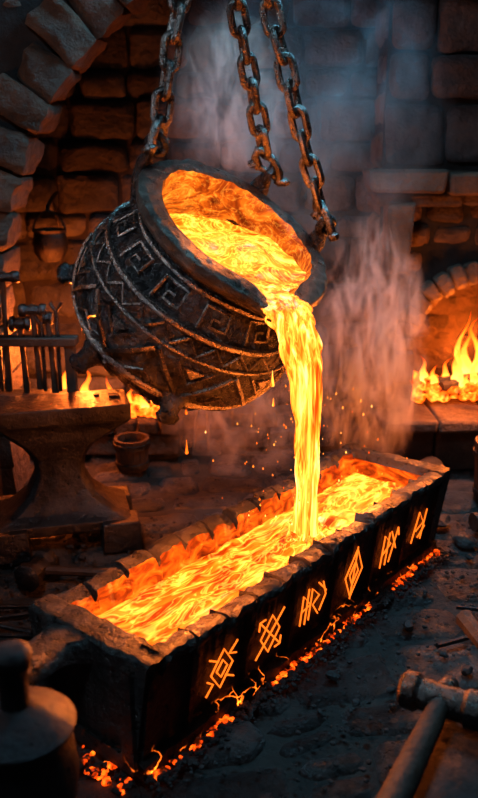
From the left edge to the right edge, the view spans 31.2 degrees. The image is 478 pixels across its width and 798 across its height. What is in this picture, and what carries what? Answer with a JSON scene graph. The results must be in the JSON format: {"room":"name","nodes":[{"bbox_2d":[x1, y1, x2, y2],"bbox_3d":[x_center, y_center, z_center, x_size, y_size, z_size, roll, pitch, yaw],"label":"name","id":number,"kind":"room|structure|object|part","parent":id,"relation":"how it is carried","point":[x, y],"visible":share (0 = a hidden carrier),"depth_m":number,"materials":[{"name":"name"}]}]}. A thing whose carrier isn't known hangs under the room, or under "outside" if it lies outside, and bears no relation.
{"room":"blacksmith forge","nodes":[
{"label":"blacksmith forge","id":0,"kind":"room"},
{"bbox_2d":[0,0,157,495],"bbox_3d":[0.136,-1.387,4.411,4.684,3.990,0.451,0,17,0],"label":"stone arch","id":1,"kind":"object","parent":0,"point":[47,47],"depth_m":4.22,"materials":[{"name":"stone"}]},
{"bbox_2d":[9,0,379,428],"bbox_3d":[0.100,-1.816,5.456,5.200,4.208,0.301,0,17,0],"label":"wall","id":2,"kind":"structure","parent":0,"point":[90,158],"depth_m":5.42,"materials":[{"name":"stone"}]},
{"bbox_2d":[32,191,67,261],"bbox_3d":[-1.170,-1.080,5.367,0.220,0.412,0.408,0,17,0],"label":"kettle","id":3,"kind":"object","parent":2,"relation":"hanging from","point":[49,244],"visible":1,"depth_m":5.24,"materials":[{"name":"metal"}]},
{"bbox_2d":[57,114,403,548],"bbox_3d":[-0.018,-0.314,3.739,1.548,1.772,1.095,16,23,41],"label":"cauldron","id":4,"kind":"object","parent":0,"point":[197,291],"visible":0.99,"depth_m":3.53,"materials":[{"name":"metal"}]},
{"bbox_2d":[0,427,477,797],"bbox_3d":[0.102,1.237,2.966,5.696,0.146,7.247,0,17,0],"label":"floor","id":5,"kind":"structure","parent":0,"point":[182,488],"depth_m":3.49,"materials":[{"name":"black stone"}]},
{"bbox_2d":[0,604,29,619],"bbox_3d":[-0.828,0.910,3.730,0.525,0.040,0.118,-3,18,-8],"label":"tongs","id":6,"kind":"object","parent":5,"relation":"on","point":[2,606],"visible":0.14,"depth_m":3.69,"materials":[{"name":"metal"}]},
{"bbox_2d":[0,623,32,638],"bbox_3d":[-0.893,0.969,3.543,0.455,0.040,0.118,3,18,11],"label":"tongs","id":7,"kind":"object","parent":5,"relation":"on","point":[18,632],"visible":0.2,"depth_m":3.53,"materials":[{"name":"metal"}]},
{"bbox_2d":[0,271,78,495],"bbox_3d":[-1.105,-0.019,4.532,0.540,1.317,0.200,0,17,0],"label":"tool rack","id":8,"kind":"object","parent":5,"relation":"on","point":[69,342],"visible":0.73,"depth_m":4.42,"materials":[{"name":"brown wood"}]},
{"bbox_2d":[14,548,106,591],"bbox_3d":[-0.699,0.803,3.891,0.621,0.128,0.209,4,18,13],"label":"sledgehammer","id":9,"kind":"object","parent":5,"relation":"on","point":[29,576],"visible":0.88,"depth_m":3.91,"materials":[{"name":"metal"}]},
{"bbox_2d":[0,388,142,565],"bbox_3d":[-1.080,0.370,4.283,1.109,0.738,0.513,-4,18,-13],"label":"anvil","id":10,"kind":"object","parent":5,"relation":"on","point":[60,496],"visible":0.98,"depth_m":4.21,"materials":[{"name":"metal"}]},
{"bbox_2d":[78,386,182,454],"bbox_3d":[-0.858,0.012,5.610,0.978,0.618,0.495,0,17,0],"label":"hearth","id":11,"kind":"object","parent":5,"relation":"on","point":[165,439],"visible":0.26,"depth_m":5.47,"materials":[{"name":"stone"}]},
{"bbox_2d":[113,432,150,473],"bbox_3d":[-0.660,0.333,5.292,0.229,0.200,0.229,0,17,0],"label":"wooden bucket","id":12,"kind":"object","parent":5,"relation":"on","point":[132,451],"visible":1,"depth_m":5.22,"materials":[{"name":"brown wood"}]},
{"bbox_2d":[0,516,477,797],"bbox_3d":[0.104,0.982,3.528,3.225,0.042,2.365,0,17,0],"label":"rubble","id":13,"kind":"object","parent":5,"relation":"on","point":[326,773],"visible":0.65,"depth_m":3.15,"materials":[{"name":"grey stone"}]},
{"bbox_2d":[27,442,450,779],"bbox_3d":[0.058,0.764,3.505,0.593,0.451,2.408,14,22,37],"label":"trough","id":14,"kind":"object","parent":5,"relation":"on","point":[153,650],"visible":0.93,"depth_m":3.21,"materials":[{"name":"metal"}]},
{"bbox_2d":[78,549,440,790],"bbox_3d":[0.119,0.947,3.648,0.606,0.024,2.188,14,22,37],"label":"embers","id":15,"kind":"object","parent":5,"relation":"on","point":[84,759],"visible":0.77,"depth_m":3.04,"materials":[{"name":"orange"}]},
{"bbox_2d":[255,792,272,797],"bbox_3d":[0.085,1.254,2.624,0.079,0.054,0.086,3,18,9],"label":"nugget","id":16,"kind":"object","parent":5,"relation":"on","point":[260,794],"visible":1,"depth_m":2.64,"materials":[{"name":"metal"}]},
{"bbox_2d":[223,404,359,448],"bbox_3d":[0.343,0.183,5.737,0.906,0.232,0.286,0,17,0],"label":"stone ledge","id":17,"kind":"object","parent":5,"relation":"on","point":[241,424],"visible":0.77,"depth_m":5.65,"materials":[{"name":"stone"}]},
{"bbox_2d":[359,0,477,470],"bbox_3d":[1.544,-1.552,4.960,1.612,4.004,0.785,0,17,0],"label":"stone fireplace","id":18,"kind":"object","parent":5,"relation":"on","point":[419,363],"visible":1,"depth_m":5.10,"materials":[{"name":"brown"}]},
{"bbox_2d":[420,456,442,464],"bbox_3d":[1.027,0.457,4.930,0.170,0.167,0.395,14,22,38],"label":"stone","id":19,"kind":"object","parent":5,"relation":"on","point":[432,460],"visible":0.11,"depth_m":5.01,"materials":[{"name":"brown stone"}]},
{"bbox_2d":[414,719,477,797],"bbox_3d":[0.820,1.184,2.486,0.610,0.256,0.622,9,20,28],"label":"stone block","id":20,"kind":"object","parent":5,"relation":"on","point":[451,771],"visible":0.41,"depth_m":2.47,"materials":[{"name":"stone"}]},
{"bbox_2d":[376,670,477,797],"bbox_3d":[0.519,0.978,2.441,0.260,0.126,0.600,9,20,27],"label":"hammer","id":21,"kind":"object","parent":20,"relation":"on","point":[439,701],"visible":1,"depth_m":2.52,"materials":[{"name":"metal"}]},
{"bbox_2d":[438,514,474,547],"bbox_3d":[1.379,0.712,4.275,0.580,0.123,0.797,-3,18,-11],"label":"rubble stones","id":22,"kind":"object","parent":5,"relation":"on","point":[462,539],"visible":0.89,"depth_m":4.32},
{"bbox_2d":[435,605,477,648],"bbox_3d":[0.957,0.942,3.634,0.480,0.024,0.203,-13,21,-35],"label":"bars","id":23,"kind":"object","parent":5,"relation":"on","point":[458,607],"visible":0.93,"depth_m":3.49,"materials":[{"name":"grey metal"}]},
{"bbox_2d":[456,610,477,648],"bbox_3d":[0.850,0.863,2.846,0.160,0.099,0.500,-3,18,-8],"label":"wooden plank","id":24,"kind":"object","parent":5,"relation":"on","point":[466,620],"visible":1,"depth_m":3.01,"materials":[{"name":"wood"}]},
{"bbox_2d":[468,512,477,531],"bbox_3d":[1.420,0.625,4.508,0.415,0.100,0.100,-5,18,-15],"label":"log","id":25,"kind":"object","parent":5,"relation":"on","point":[473,517],"visible":1,"depth_m":4.45,"materials":[{"name":"brown wood"}]},
{"bbox_2d":[472,436,477,503],"bbox_3d":[1.460,0.406,4.791,0.307,0.360,0.307,0,17,0],"label":"wooden barrel","id":26,"kind":"object","parent":5,"relation":"on","point":[475,449],"visible":1,"depth_m":4.78,"materials":[{"name":"brown wood"}]},
{"bbox_3d":[-0.530,1.232,2.189,0.340,0.340,0.340,0,17,0],"label":"stump","id":27,"kind":"object","parent":5,"relation":"on","visible":0},
{"bbox_2d":[0,639,79,797],"bbox_3d":[-0.530,0.822,2.060,0.280,0.520,0.280,0,17,0],"label":"pot","id":28,"kind":"object","parent":27,"relation":"on","point":[39,757],"visible":1,"depth_m":1.98,"materials":[{"name":"grey metal"}]},
{"bbox_3d":[-0.530,0.650,2.006,0.096,0.160,0.096,0,17,0],"label":"lid knob","id":29,"kind":"part","parent":28,"relation":"part of","materials":[{"name":"metal"}]},
{"bbox_3d":[-0.100,-2.669,3.041,0.091,1.121,0.097,0,17,0],"label":"chain","id":30,"kind":"object","parent":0,"visible":0},
{"bbox_3d":[-0.100,-2.080,3.226,0.270,0.270,0.050,0,17,0],"label":"ring","id":31,"kind":"object","parent":30,"relation":"hanging from","visible":0},
{"bbox_2d":[149,0,191,128],"bbox_3d":[-0.251,-1.561,3.389,0.232,0.935,0.101,0,17,0],"label":"chain","id":32,"kind":"object","parent":31,"relation":"hanging from","point":[177,9],"visible":0.99,"depth_m":3.43,"materials":[{"name":"grey metal"}]},
{"bbox_2d":[226,0,269,160],"bbox_3d":[0.009,-1.554,3.596,0.089,1.077,0.470,11,20,31],"label":"chain","id":33,"kind":"object","parent":31,"relation":"hanging from","point":[246,57],"visible":1,"depth_m":3.69,"materials":[{"name":"grey metal"}]},
{"bbox_2d":[259,0,325,212],"bbox_3d":[0.190,-1.427,3.563,0.490,1.300,0.095,-9,20,-28],"label":"chain","id":34,"kind":"object","parent":31,"relation":"hanging from","point":[276,33],"visible":1,"depth_m":3.62,"materials":[{"name":"grey metal"}]}
]}

